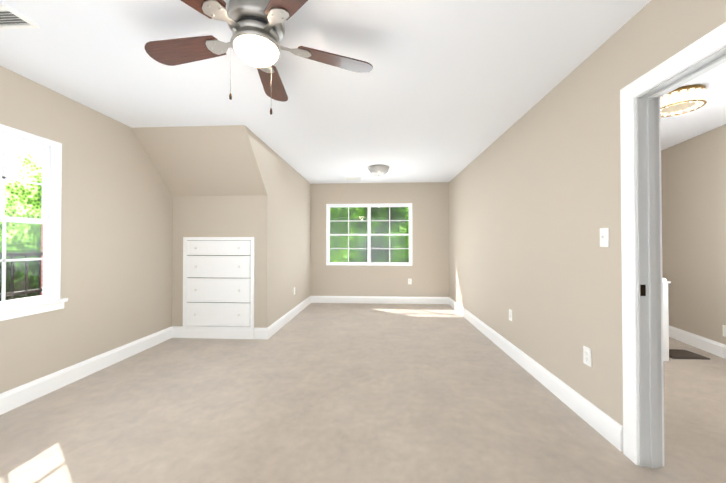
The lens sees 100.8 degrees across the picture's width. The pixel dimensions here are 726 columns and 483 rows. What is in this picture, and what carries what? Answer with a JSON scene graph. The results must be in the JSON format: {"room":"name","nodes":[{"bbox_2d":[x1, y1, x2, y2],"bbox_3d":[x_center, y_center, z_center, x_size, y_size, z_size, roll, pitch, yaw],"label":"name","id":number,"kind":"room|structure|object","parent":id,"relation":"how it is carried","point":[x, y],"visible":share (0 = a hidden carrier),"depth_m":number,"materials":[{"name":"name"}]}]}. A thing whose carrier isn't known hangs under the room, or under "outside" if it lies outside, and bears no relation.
{"room":"empty bedroom","nodes":[
{"label":"empty bedroom","id":0,"kind":"room"},
{"bbox_2d":[0,66,172,393],"bbox_3d":[-2.513,-0.004,2.784,0.105,2.400,6.710,0,-1,3],"label":"wall","id":1,"kind":"structure","parent":0,"point":[116,239],"depth_m":2.75,"materials":[{"name":"beige paint"}]},
{"bbox_2d":[0,124,67,320],"bbox_3d":[-2.539,-0.133,2.021,0.135,1.360,0.970,0,-1,3],"label":"window","id":2,"kind":"structure","parent":1,"relation":"in","point":[47,184],"depth_m":2.40,"materials":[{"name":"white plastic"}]},
{"bbox_2d":[0,326,175,414],"bbox_3d":[-2.516,1.113,1.600,0.016,0.140,4.370,0,-1,3],"label":"baseboard","id":3,"kind":"structure","parent":1,"relation":"attached to","point":[11,399],"depth_m":2.57,"materials":[{"name":"white wood"}]},
{"bbox_2d":[132,125,258,195],"bbox_3d":[-1.863,-0.886,3.507,1.115,0.620,0.745,0,-1,3],"label":"ceiling slope","id":4,"kind":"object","parent":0,"point":[199,160],"visible":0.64,"depth_m":3.41,"materials":[{"name":"beige paint"}]},
{"bbox_2d":[172,195,258,327],"bbox_3d":[-1.845,0.317,3.813,1.115,1.780,0.105,0,-1,3],"label":"wall","id":5,"kind":"structure","parent":0,"point":[215,216],"depth_m":3.77,"materials":[{"name":"beige paint"}]},
{"bbox_2d":[235,125,310,327],"bbox_3d":[-1.193,0.015,4.580,0.105,2.400,2.980,0,-1,3],"label":"wall","id":6,"kind":"structure","parent":0,"point":[283,187],"depth_m":4.18,"materials":[{"name":"beige paint"}]},
{"bbox_2d":[264,296,311,338],"bbox_3d":[-1.116,1.148,4.866,0.016,0.140,2.336,0,-1,3],"label":"baseboard","id":7,"kind":"structure","parent":6,"relation":"attached to","point":[277,325],"depth_m":4.40,"materials":[{"name":"white wood"}]},
{"bbox_2d":[0,303,725,482],"bbox_3d":[1.082,1.244,2.574,7.305,0.100,6.920,0,-1,3],"label":"floor","id":8,"kind":"structure","parent":0,"point":[367,393],"depth_m":2.04,"materials":[{"name":"carpet"}]},
{"bbox_2d":[182,237,254,338],"bbox_3d":[-1.788,0.578,3.986,0.910,1.262,0.577,0,-1,3],"label":"dresser","id":9,"kind":"object","parent":8,"relation":"on","point":[218,287],"visible":0.98,"depth_m":3.73,"materials":[{"name":"white wood"}]},
{"bbox_2d":[663,278,670,360],"bbox_3d":[3.022,0.781,3.039,0.096,0.835,0.096,0,-1,3],"label":"newel post","id":10,"kind":"object","parent":8,"relation":"on","point":[665,325],"visible":0.38,"depth_m":3.00,"materials":[{"name":"white wood"}]},
{"bbox_2d":[669,349,709,359],"bbox_3d":[3.351,1.193,3.187,0.360,0.014,0.260,0,-1,3],"label":"mat","id":11,"kind":"object","parent":8,"relation":"on","point":[678,354],"visible":0.75,"depth_m":3.12,"materials":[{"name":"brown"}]},
{"bbox_2d":[0,0,725,183],"bbox_3d":[1.082,-1.266,2.602,7.305,0.120,6.920,0,-1,3],"label":"ceiling","id":12,"kind":"structure","parent":0,"point":[445,90],"depth_m":2.18,"materials":[{"name":"white paint"}]},
{"bbox_2d":[0,5,38,29],"bbox_3d":[-1.983,-1.212,1.631,0.300,0.010,0.150,0,-1,3],"label":"ceiling vent","id":13,"kind":"object","parent":12,"relation":"in","point":[10,18],"visible":1,"depth_m":1.65,"materials":[{"name":"white metal"}]},
{"bbox_2d":[145,0,372,114],"bbox_3d":[-0.573,-0.940,1.568,1.238,0.555,1.239,0,-1,3],"label":"ceiling fan","id":14,"kind":"object","parent":12,"relation":"hanging from","point":[257,28],"visible":1,"depth_m":1.53,"materials":[{"name":"brown wood"}]},
{"bbox_2d":[345,178,361,179],"bbox_3d":[-0.174,-1.169,5.598,0.300,0.010,0.120,0,-1,3],"label":"ceiling vent","id":15,"kind":"object","parent":12,"relation":"in","point":[353,178],"visible":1,"depth_m":5.55,"materials":[{"name":"white"}]},
{"bbox_2d":[368,165,388,176],"bbox_3d":[0.253,-1.106,4.793,0.336,0.153,0.336,0,-1,3],"label":"ceiling light","id":16,"kind":"object","parent":12,"relation":"attached to","point":[378,170],"visible":1,"depth_m":4.69,"materials":[{"name":"white glass"}]},
{"bbox_2d":[661,84,706,116],"bbox_3d":[2.579,-1.143,2.464,0.316,0.130,0.316,0,-1,3],"label":"light","id":17,"kind":"object","parent":12,"relation":"attached to","point":[680,100],"visible":0.75,"depth_m":2.38,"materials":[{"name":"white glass"}]},
{"bbox_2d":[310,182,448,296],"bbox_3d":[-0.288,0.032,6.075,4.190,2.400,0.105,0,-1,3],"label":"wall","id":18,"kind":"structure","parent":0,"point":[427,272],"depth_m":5.97,"materials":[{"name":"beige paint"}]},
{"bbox_2d":[326,203,411,265],"bbox_3d":[0.121,-0.139,6.046,1.720,1.240,0.112,0,-1,3],"label":"window","id":19,"kind":"structure","parent":18,"relation":"in","point":[369,234],"depth_m":6.06,"materials":[{"name":"white plastic"}]},
{"bbox_2d":[312,296,447,303],"bbox_3d":[0.308,1.160,5.970,2.740,0.140,0.016,0,-1,3],"label":"baseboard","id":20,"kind":"structure","parent":18,"relation":"attached to","point":[315,299],"depth_m":5.96,"materials":[{"name":"white wood"}]},
{"bbox_2d":[449,0,725,425],"bbox_3d":[1.566,-0.007,2.562,0.105,2.400,6.710,0,-1,3],"label":"wall","id":21,"kind":"structure","parent":0,"point":[534,198],"depth_m":2.21,"materials":[{"name":"beige paint"}]},
{"bbox_2d":[509,309,511,320],"bbox_3d":[1.541,0.770,3.140,0.008,0.115,0.070,0,-1,3],"label":"electrical outlet","id":22,"kind":"object","parent":21,"relation":"attached to","point":[510,314],"visible":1,"depth_m":3.13,"materials":[{"name":"white plastic"}]},
{"bbox_2d":[448,297,622,451],"bbox_3d":[1.574,1.137,3.798,0.016,0.140,4.215,0,-1,3],"label":"baseboard","id":23,"kind":"structure","parent":21,"relation":"attached to","point":[605,425],"depth_m":2.28,"materials":[{"name":"white wood"}]},
{"bbox_2d":[583,346,591,366],"bbox_3d":[1.478,0.757,1.982,0.008,0.115,0.070,0,-1,3],"label":"electrical outlet","id":24,"kind":"object","parent":21,"relation":"attached to","point":[586,355],"visible":1,"depth_m":1.98,"materials":[{"name":"white plastic"}]},
{"bbox_2d":[600,228,608,246],"bbox_3d":[1.463,-0.025,1.831,0.022,0.115,0.070,0,-1,3],"label":"light switch","id":25,"kind":"object","parent":21,"relation":"attached to","point":[604,237],"visible":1,"depth_m":1.83,"materials":[{"name":"white plastic"}]},
{"bbox_2d":[620,22,725,468],"bbox_3d":[1.491,0.158,1.182,0.141,2.040,1.000,0,-1,3],"label":"door frame","id":26,"kind":"structure","parent":21,"relation":"attached to","point":[649,283],"depth_m":1.59,"materials":[{"name":"white wood"}]},
{"bbox_2d":[661,124,725,344],"bbox_3d":[3.452,-0.016,1.716,0.105,2.400,5.400,0,-1,13],"label":"wall","id":27,"kind":"structure","parent":0,"point":[693,177],"depth_m":3.42,"materials":[{"name":"beige paint"}]},
{"bbox_2d":[669,326,725,358],"bbox_3d":[3.362,1.113,1.652,0.939,0.140,5.087,0,-1,3],"label":"baseboard","id":28,"kind":"structure","parent":27,"relation":"attached to","point":[705,344],"depth_m":3.15,"materials":[{"name":"white wood"}]},
{"bbox_2d":[723,325,725,336],"bbox_3d":[3.712,0.919,3.073,0.008,0.115,0.070,0,-1,13],"label":"outlet","id":29,"kind":"object","parent":27,"relation":"attached to","point":[724,330],"visible":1,"depth_m":3.09,"materials":[{"name":"white plastic"}]},
{"label":"outside","id":30,"kind":"structure","parent":0,"visible":0},
{"bbox_2d":[0,137,41,300],"bbox_3d":[-9.037,-1.798,3.404,0.200,12.000,22.000,0,-1,3],"label":"trees","id":31,"kind":"object","parent":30,"point":[32,176],"depth_m":7.66,"materials":[{"name":"green plant"}]},
{"bbox_2d":[330,207,408,261],"bbox_3d":[0.599,-1.693,12.993,18.000,12.000,0.200,0,-1,3],"label":"trees","id":32,"kind":"object","parent":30,"point":[357,243],"depth_m":12.89,"materials":[{"name":"green plant"}]},
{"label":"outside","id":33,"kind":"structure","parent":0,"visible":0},
{"bbox_2d":[0,252,42,299],"bbox_3d":[-3.286,0.536,1.409,0.024,0.890,3.707,0,-1,3],"label":"railing","id":34,"kind":"object","parent":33,"point":[12,255],"depth_m":2.86,"materials":[{"name":"black metal"}]},
{"bbox_2d":[41,199,42,294],"bbox_3d":[-3.726,-0.082,4.799,2.533,4.600,0.400,0,-1,3],"label":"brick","id":35,"kind":"object","parent":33,"point":[41,249],"depth_m":4.67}
]}

